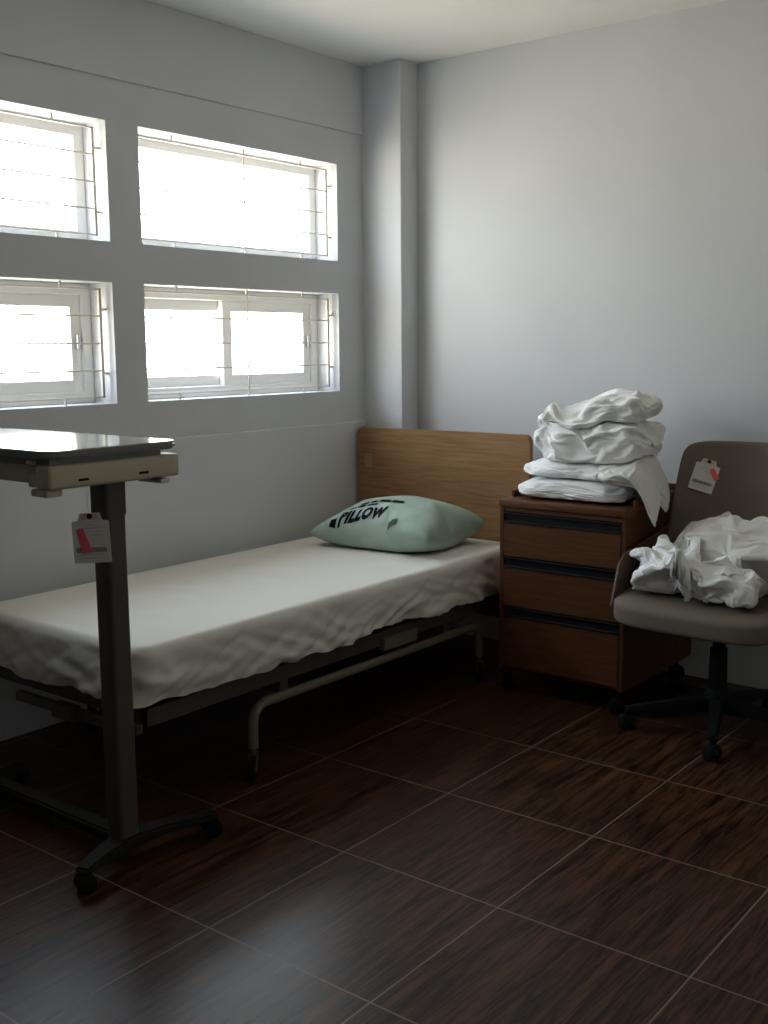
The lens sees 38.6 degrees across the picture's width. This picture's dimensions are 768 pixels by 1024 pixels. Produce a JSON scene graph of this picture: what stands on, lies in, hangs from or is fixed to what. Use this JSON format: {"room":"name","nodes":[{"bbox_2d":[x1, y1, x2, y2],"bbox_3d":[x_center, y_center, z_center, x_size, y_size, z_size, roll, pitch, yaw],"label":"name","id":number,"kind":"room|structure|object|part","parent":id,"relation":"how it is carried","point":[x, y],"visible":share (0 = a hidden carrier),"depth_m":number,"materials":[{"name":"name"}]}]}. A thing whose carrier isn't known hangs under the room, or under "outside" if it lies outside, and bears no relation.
{"room":"hospital room","nodes":[
{"label":"hospital room","id":0,"kind":"room"},
{"bbox_2d":[0,53,364,438],"bbox_3d":[-1.772,-0.398,3.411,0.220,2.797,5.390,6,11,38],"label":"wall","id":1,"kind":"structure","parent":0,"point":[116,261],"depth_m":4.30,"materials":[{"name":"paint"}]},
{"bbox_2d":[0,112,86,239],"bbox_3d":[-1.522,-1.173,3.728,0.080,0.437,1.156,6,11,38],"label":"window","id":2,"kind":"structure","parent":1,"relation":"in","point":[70,136],"depth_m":4.11,"materials":[{"name":"white"}]},
{"bbox_2d":[0,279,94,407],"bbox_3d":[-1.516,-0.585,3.816,0.084,0.455,1.156,6,11,38],"label":"window","id":3,"kind":"structure","parent":1,"relation":"in","point":[75,301],"depth_m":4.14,"materials":[{"name":"white plastic"}]},
{"bbox_3d":[-1.347,-0.615,4.007,0.028,0.385,0.573,6,11,38],"label":"sash","id":4,"kind":"part","parent":3,"relation":"part of","materials":[{"name":"white"}]},
{"bbox_2d":[0,110,101,236],"bbox_3d":[-1.420,-1.162,3.648,0.010,0.445,1.164,6,11,38],"label":"window grille","id":5,"kind":"object","parent":1,"relation":"in","point":[91,131],"visible":0.96,"depth_m":3.98,"materials":[{"name":"white metal"}]},
{"bbox_3d":[-1.421,-1.259,3.634,0.006,0.006,1.088,6,11,38],"label":"rod","id":6,"kind":"part","parent":5,"relation":"part of","materials":[{"name":"beige paint"}]},
{"bbox_3d":[-1.420,-1.162,3.648,0.006,0.006,1.088,6,11,38],"label":"rod","id":7,"kind":"part","parent":5,"relation":"part of","materials":[{"name":"beige paint"}]},
{"bbox_3d":[-1.419,-1.065,3.663,0.006,0.006,1.088,6,11,38],"label":"rod","id":8,"kind":"part","parent":5,"relation":"part of","materials":[{"name":"beige paint"}]},
{"bbox_2d":[0,280,108,405],"bbox_3d":[-1.415,-0.574,3.737,0.010,0.463,1.164,6,11,38],"label":"window grille","id":9,"kind":"object","parent":1,"relation":"in","point":[100,309],"visible":0.95,"depth_m":4.06,"materials":[{"name":"white metal"}]},
{"bbox_3d":[-1.416,-0.675,3.722,0.006,0.006,1.088,6,11,38],"label":"rod","id":10,"kind":"part","parent":9,"relation":"part of","materials":[{"name":"beige paint"}]},
{"bbox_3d":[-1.415,-0.574,3.737,0.006,0.006,1.088,6,11,38],"label":"rod","id":11,"kind":"part","parent":9,"relation":"part of","materials":[{"name":"beige paint"}]},
{"bbox_3d":[-1.415,-0.472,3.752,0.006,0.006,1.088,6,11,38],"label":"rod","id":12,"kind":"part","parent":9,"relation":"part of","materials":[{"name":"beige paint"}]},
{"bbox_2d":[0,0,362,135],"bbox_3d":[-1.732,-1.610,3.106,0.010,0.311,5.261,6,11,38],"label":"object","id":13,"kind":"structure","parent":1,"relation":"attached to","point":[139,42],"depth_m":4.29,"materials":[{"name":"paint"}]},
{"bbox_2d":[0,420,366,740],"bbox_3d":[-1.712,0.378,3.403,0.019,1.024,5.261,6,11,38],"label":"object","id":14,"kind":"structure","parent":1,"relation":"attached to","point":[232,492],"depth_m":4.53,"materials":[{"name":"paint"}]},
{"bbox_2d":[138,137,315,258],"bbox_3d":[-0.713,-1.333,4.743,0.080,0.437,1.157,6,11,38],"label":"window","id":15,"kind":"structure","parent":1,"relation":"in","point":[306,243],"depth_m":4.87,"materials":[{"name":"white"}]},
{"bbox_2d":[144,286,317,399],"bbox_3d":[-0.706,-0.744,4.831,0.084,0.455,1.157,6,11,38],"label":"window","id":16,"kind":"structure","parent":1,"relation":"in","point":[222,306],"depth_m":4.83,"materials":[{"name":"white plastic"}]},
{"bbox_3d":[-0.882,-0.715,4.645,0.028,0.385,0.574,6,11,38],"label":"sash","id":17,"kind":"part","parent":16,"relation":"part of","materials":[{"name":"white"}]},
{"bbox_3d":[-0.537,-0.775,5.022,0.028,0.385,0.574,6,11,38],"label":"sash","id":18,"kind":"part","parent":16,"relation":"part of","materials":[{"name":"white"}]},
{"bbox_2d":[138,135,330,257],"bbox_3d":[-0.610,-1.322,4.664,0.010,0.445,1.165,6,11,38],"label":"window grille","id":19,"kind":"object","parent":1,"relation":"in","point":[140,136],"visible":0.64,"depth_m":4.67,"materials":[{"name":"white metal"}]},
{"bbox_3d":[-0.611,-1.419,4.649,0.006,0.006,1.089,6,11,38],"label":"rod","id":20,"kind":"part","parent":19,"relation":"part of","materials":[{"name":"beige paint"}]},
{"bbox_3d":[-0.610,-1.322,4.664,0.006,0.006,1.089,6,11,38],"label":"rod","id":21,"kind":"part","parent":19,"relation":"part of","materials":[{"name":"beige paint"}]},
{"bbox_3d":[-0.610,-1.224,4.678,0.006,0.006,1.089,6,11,38],"label":"rod","id":22,"kind":"part","parent":19,"relation":"part of","materials":[{"name":"beige paint"}]},
{"bbox_2d":[144,286,332,398],"bbox_3d":[-0.606,-0.733,4.753,0.010,0.463,1.165,6,11,38],"label":"window grille","id":23,"kind":"object","parent":1,"relation":"in","point":[176,287],"visible":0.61,"depth_m":4.76,"materials":[{"name":"white metal"}]},
{"bbox_3d":[-0.607,-0.835,4.737,0.006,0.006,1.089,6,11,38],"label":"rod","id":24,"kind":"part","parent":23,"relation":"part of","materials":[{"name":"beige paint"}]},
{"bbox_3d":[-0.606,-0.733,4.753,0.006,0.006,1.089,6,11,38],"label":"rod","id":25,"kind":"part","parent":23,"relation":"part of","materials":[{"name":"beige paint"}]},
{"bbox_3d":[-0.605,-0.632,4.768,0.006,0.006,1.089,6,11,38],"label":"rod","id":26,"kind":"part","parent":23,"relation":"part of","materials":[{"name":"beige paint"}]},
{"bbox_2d":[0,628,767,1023],"bbox_3d":[-0.108,1.107,2.321,4.430,0.120,5.390,6,11,38],"label":"floor","id":27,"kind":"structure","parent":0,"point":[414,839],"depth_m":2.94,"materials":[{"name":"tile"}]},
{"bbox_2d":[0,428,222,894],"bbox_3d":[-0.937,0.357,3.102,0.826,1.142,0.536,6,11,38],"label":"table","id":28,"kind":"object","parent":27,"relation":"on","point":[50,462],"visible":1,"depth_m":2.87,"materials":[{"name":"grey metal"}]},
{"bbox_3d":[-0.840,-0.120,2.626,0.024,0.014,0.032,6,11,38],"label":"stop knob","id":29,"kind":"part","parent":28,"relation":"part of","materials":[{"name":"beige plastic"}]},
{"bbox_3d":[-0.811,-0.046,2.630,0.067,0.018,0.049,6,11,38],"label":"handle","id":30,"kind":"part","parent":28,"relation":"part of","materials":[{"name":"beige plastic"}]},
{"bbox_3d":[-0.972,-0.167,2.940,0.733,0.016,0.338,6,11,38],"label":"under frame","id":31,"kind":"part","parent":28,"relation":"part of","materials":[{"name":"grey"}]},
{"bbox_2d":[71,487,111,563],"bbox_3d":[-0.722,0.032,2.703,0.096,0.191,0.012,-1,9,-3],"label":"paper tag","id":32,"kind":"object","parent":28,"relation":"hanging from","point":[90,533],"visible":1,"depth_m":2.70,"materials":[{"name":"white paper"}]},
{"bbox_3d":[-0.603,-0.093,2.869,0.093,0.028,0.030,6,11,38],"label":"release lever","id":33,"kind":"part","parent":28,"relation":"part of","materials":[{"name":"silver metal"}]},
{"bbox_2d":[0,427,532,781],"bbox_3d":[-0.391,0.255,4.225,0.988,1.000,2.173,6,11,38],"label":"hospital bed","id":34,"kind":"object","parent":27,"relation":"on","point":[470,471],"visible":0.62,"depth_m":4.73,"materials":[{"name":"brown wood"}]},
{"bbox_3d":[-0.367,0.436,4.242,0.832,0.056,2.085,6,11,38],"label":"bed frame","id":35,"kind":"part","parent":34,"relation":"part of","materials":[{"name":"grey paint"}]},
{"bbox_3d":[0.260,0.034,5.053,0.957,0.820,0.028,6,11,38],"label":"headboard","id":36,"kind":"part","parent":34,"relation":"part of","materials":[{"name":"brown wood"}]},
{"bbox_2d":[499,483,690,714],"bbox_3d":[0.867,0.307,4.450,0.548,0.811,0.648,6,11,38],"label":"drawers","id":37,"kind":"object","parent":27,"relation":"on","point":[559,559],"visible":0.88,"depth_m":4.19,"materials":[{"name":"brown wood"}]},
{"bbox_3d":[0.675,0.216,4.188,0.500,0.041,0.024,6,11,38],"label":"drawer pull","id":38,"kind":"part","parent":37,"relation":"part of","materials":[{"name":"black"}]},
{"bbox_3d":[0.862,0.496,4.468,0.501,0.207,0.612,6,11,38],"label":"drawer","id":39,"kind":"part","parent":37,"relation":"part of","materials":[{"name":"brown wood"}]},
{"bbox_3d":[0.676,0.414,4.218,0.500,0.041,0.024,6,11,38],"label":"drawer pull","id":40,"kind":"part","parent":37,"relation":"part of","materials":[{"name":"black"}]},
{"bbox_3d":[0.861,0.275,4.434,0.501,0.159,0.612,6,11,38],"label":"drawer","id":41,"kind":"part","parent":37,"relation":"part of","materials":[{"name":"brown wood"}]},
{"bbox_3d":[0.859,0.088,4.406,0.501,0.137,0.612,6,11,38],"label":"drawer","id":42,"kind":"part","parent":37,"relation":"part of","materials":[{"name":"brown wood"}]},
{"bbox_3d":[0.673,0.040,4.162,0.500,0.041,0.024,6,11,38],"label":"drawer pull","id":43,"kind":"part","parent":37,"relation":"part of","materials":[{"name":"black"}]},
{"bbox_3d":[0.676,0.008,4.161,0.503,0.016,0.016,6,11,38],"label":"rail","id":44,"kind":"part","parent":37,"relation":"part of","materials":[{"name":"brown wood"}]},
{"bbox_2d":[517,476,640,502],"bbox_3d":[0.792,-0.100,4.314,0.474,0.081,0.363,6,11,38],"label":"linens","id":45,"kind":"object","parent":37,"relation":"on","point":[539,486],"visible":0.69,"depth_m":4.17,"materials":[{"name":"white fabric"}]},
{"bbox_2d":[519,459,599,480],"bbox_3d":[0.802,-0.179,4.307,0.488,0.081,0.358,6,11,38],"label":"linens","id":46,"kind":"object","parent":45,"relation":"on","point":[580,471],"visible":0.39,"depth_m":4.21,"materials":[{"name":"white fabric"}]},
{"bbox_2d":[529,420,664,463],"bbox_3d":[0.830,-0.287,4.254,0.499,0.185,0.363,6,11,38],"label":"linens","id":47,"kind":"object","parent":46,"relation":"on","point":[595,443],"visible":0.9,"depth_m":4.12,"materials":[{"name":"white fabric"}]},
{"bbox_2d":[541,387,664,429],"bbox_3d":[0.841,-0.387,4.252,0.464,0.190,0.360,6,11,38],"label":"linens","id":48,"kind":"object","parent":47,"relation":"on","point":[633,406],"visible":0.88,"depth_m":4.12,"materials":[{"name":"white fabric"}]},
{"bbox_2d":[594,458,671,516],"bbox_3d":[0.943,-0.093,4.114,0.232,0.228,0.347,7,11,40],"label":"linens","id":49,"kind":"object","parent":46,"relation":"on","point":[649,477],"visible":0.86,"depth_m":4.02,"materials":[{"name":"white fabric"}]},
{"bbox_3d":[0.893,-0.086,4.426,0.541,0.028,0.557,6,11,38],"label":"gallery rail","id":50,"kind":"part","parent":37,"relation":"part of","materials":[{"name":"brown wood"}]},
{"bbox_2d":[610,441,767,760],"bbox_3d":[1.237,0.283,3.911,0.682,1.012,0.732,7,11,40],"label":"swivel chair","id":51,"kind":"object","parent":27,"relation":"on","point":[741,487],"visible":0.63,"depth_m":3.96,"materials":[{"name":"beige fabric"}]},
{"bbox_3d":[0.964,0.197,4.075,0.014,0.259,0.478,7,11,40],"label":"panel","id":52,"kind":"part","parent":51,"relation":"part of","materials":[{"name":"brown"}]},
{"bbox_2d":[628,537,695,596],"bbox_3d":[1.012,0.189,3.893,0.260,0.192,0.302,6,11,38],"label":"cloth","id":53,"kind":"object","parent":51,"relation":"on","point":[649,573],"visible":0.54,"depth_m":3.85,"materials":[{"name":"white fabric"}]},
{"bbox_3d":[1.025,0.695,3.971,0.300,0.059,0.050,0,9,1],"label":"leg","id":54,"kind":"part","parent":51,"relation":"part of","materials":[{"name":"black plastic"}]},
{"bbox_3d":[1.153,0.669,4.137,0.050,0.059,0.300,-3,9,-17],"label":"leg","id":55,"kind":"part","parent":51,"relation":"part of","materials":[{"name":"black plastic"}]},
{"bbox_3d":[1.185,0.337,3.902,0.610,0.108,0.588,7,11,40],"label":"seat","id":56,"kind":"part","parent":51,"relation":"part of","materials":[{"name":"beige fabric"}]},
{"bbox_2d":[688,458,719,493],"bbox_3d":[1.217,-0.137,4.162,0.114,0.134,0.035,4,10,28],"label":"paper tag","id":57,"kind":"object","parent":51,"relation":"on","point":[705,473],"visible":1,"depth_m":4.16,"materials":[{"name":"white paper"}]},
{"bbox_2d":[667,553,762,606],"bbox_3d":[1.117,0.231,3.688,0.296,0.168,0.277,6,11,38],"label":"cloth","id":58,"kind":"object","parent":51,"relation":"on","point":[710,580],"visible":1,"depth_m":3.66,"materials":[{"name":"white fabric"}]},
{"bbox_3d":[1.146,0.720,3.799,0.050,0.059,0.300,3,9,19],"label":"leg","id":59,"kind":"part","parent":51,"relation":"part of","materials":[{"name":"black plastic"}]},
{"bbox_3d":[1.369,-0.001,4.065,0.598,0.497,0.247,7,11,40],"label":"backrest","id":60,"kind":"part","parent":51,"relation":"part of","materials":[{"name":"grey plastic"}]},
{"bbox_2d":[688,514,767,596],"bbox_3d":[1.232,0.147,3.870,0.480,0.272,0.204,6,11,38],"label":"cloth","id":61,"kind":"object","parent":51,"relation":"on","point":[741,539],"visible":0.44,"depth_m":3.79,"materials":[{"name":"white fabric"}]},
{"bbox_3d":[1.349,0.709,3.859,0.300,0.059,0.050,6,11,37],"label":"leg","id":62,"kind":"part","parent":51,"relation":"part of","materials":[{"name":"black plastic"}]},
{"bbox_3d":[1.353,0.678,4.068,0.300,0.059,0.050,-6,10,-34],"label":"leg","id":63,"kind":"part","parent":51,"relation":"part of","materials":[{"name":"black plastic"}]},
{"bbox_2d":[362,59,417,428],"bbox_3d":[-0.053,-0.768,5.372,0.452,2.677,0.129,6,11,38],"label":"wall column","id":64,"kind":"structure","parent":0,"point":[389,88],"depth_m":5.17,"materials":[{"name":"paint"}]},
{"bbox_2d":[146,0,725,66],"bbox_3d":[-0.056,-1.671,1.875,4.580,0.150,5.740,6,11,38],"label":"ceiling","id":65,"kind":"structure","parent":0,"point":[362,33],"depth_m":4.40,"materials":[{"name":"paint"}]},
{"bbox_2d":[417,0,767,688],"bbox_3d":[1.670,-0.551,4.244,4.580,2.797,0.200,6,11,38],"label":"wall","id":66,"kind":"structure","parent":0,"point":[592,203],"depth_m":4.60,"materials":[{"name":"paint"}]},
{"bbox_3d":[-0.384,0.318,4.205,0.840,0.166,2.055,6,11,38],"label":"mattress","id":67,"kind":"object","parent":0,"visible":0},
{"bbox_2d":[0,536,499,708],"bbox_3d":[-0.397,0.315,4.187,0.960,0.192,2.147,6,11,38],"label":"fitted sheet","id":68,"kind":"object","parent":67,"relation":"on","point":[197,626],"visible":0.79,"depth_m":3.68,"materials":[{"name":"white fabric"}]},
{"bbox_2d":[309,495,484,551],"bbox_3d":[0.059,0.034,4.700,0.589,0.199,0.488,5,10,33],"label":"pillow","id":69,"kind":"object","parent":68,"relation":"on","point":[403,523],"visible":1,"depth_m":4.54,"materials":[{"name":"green fabric"}]}
]}

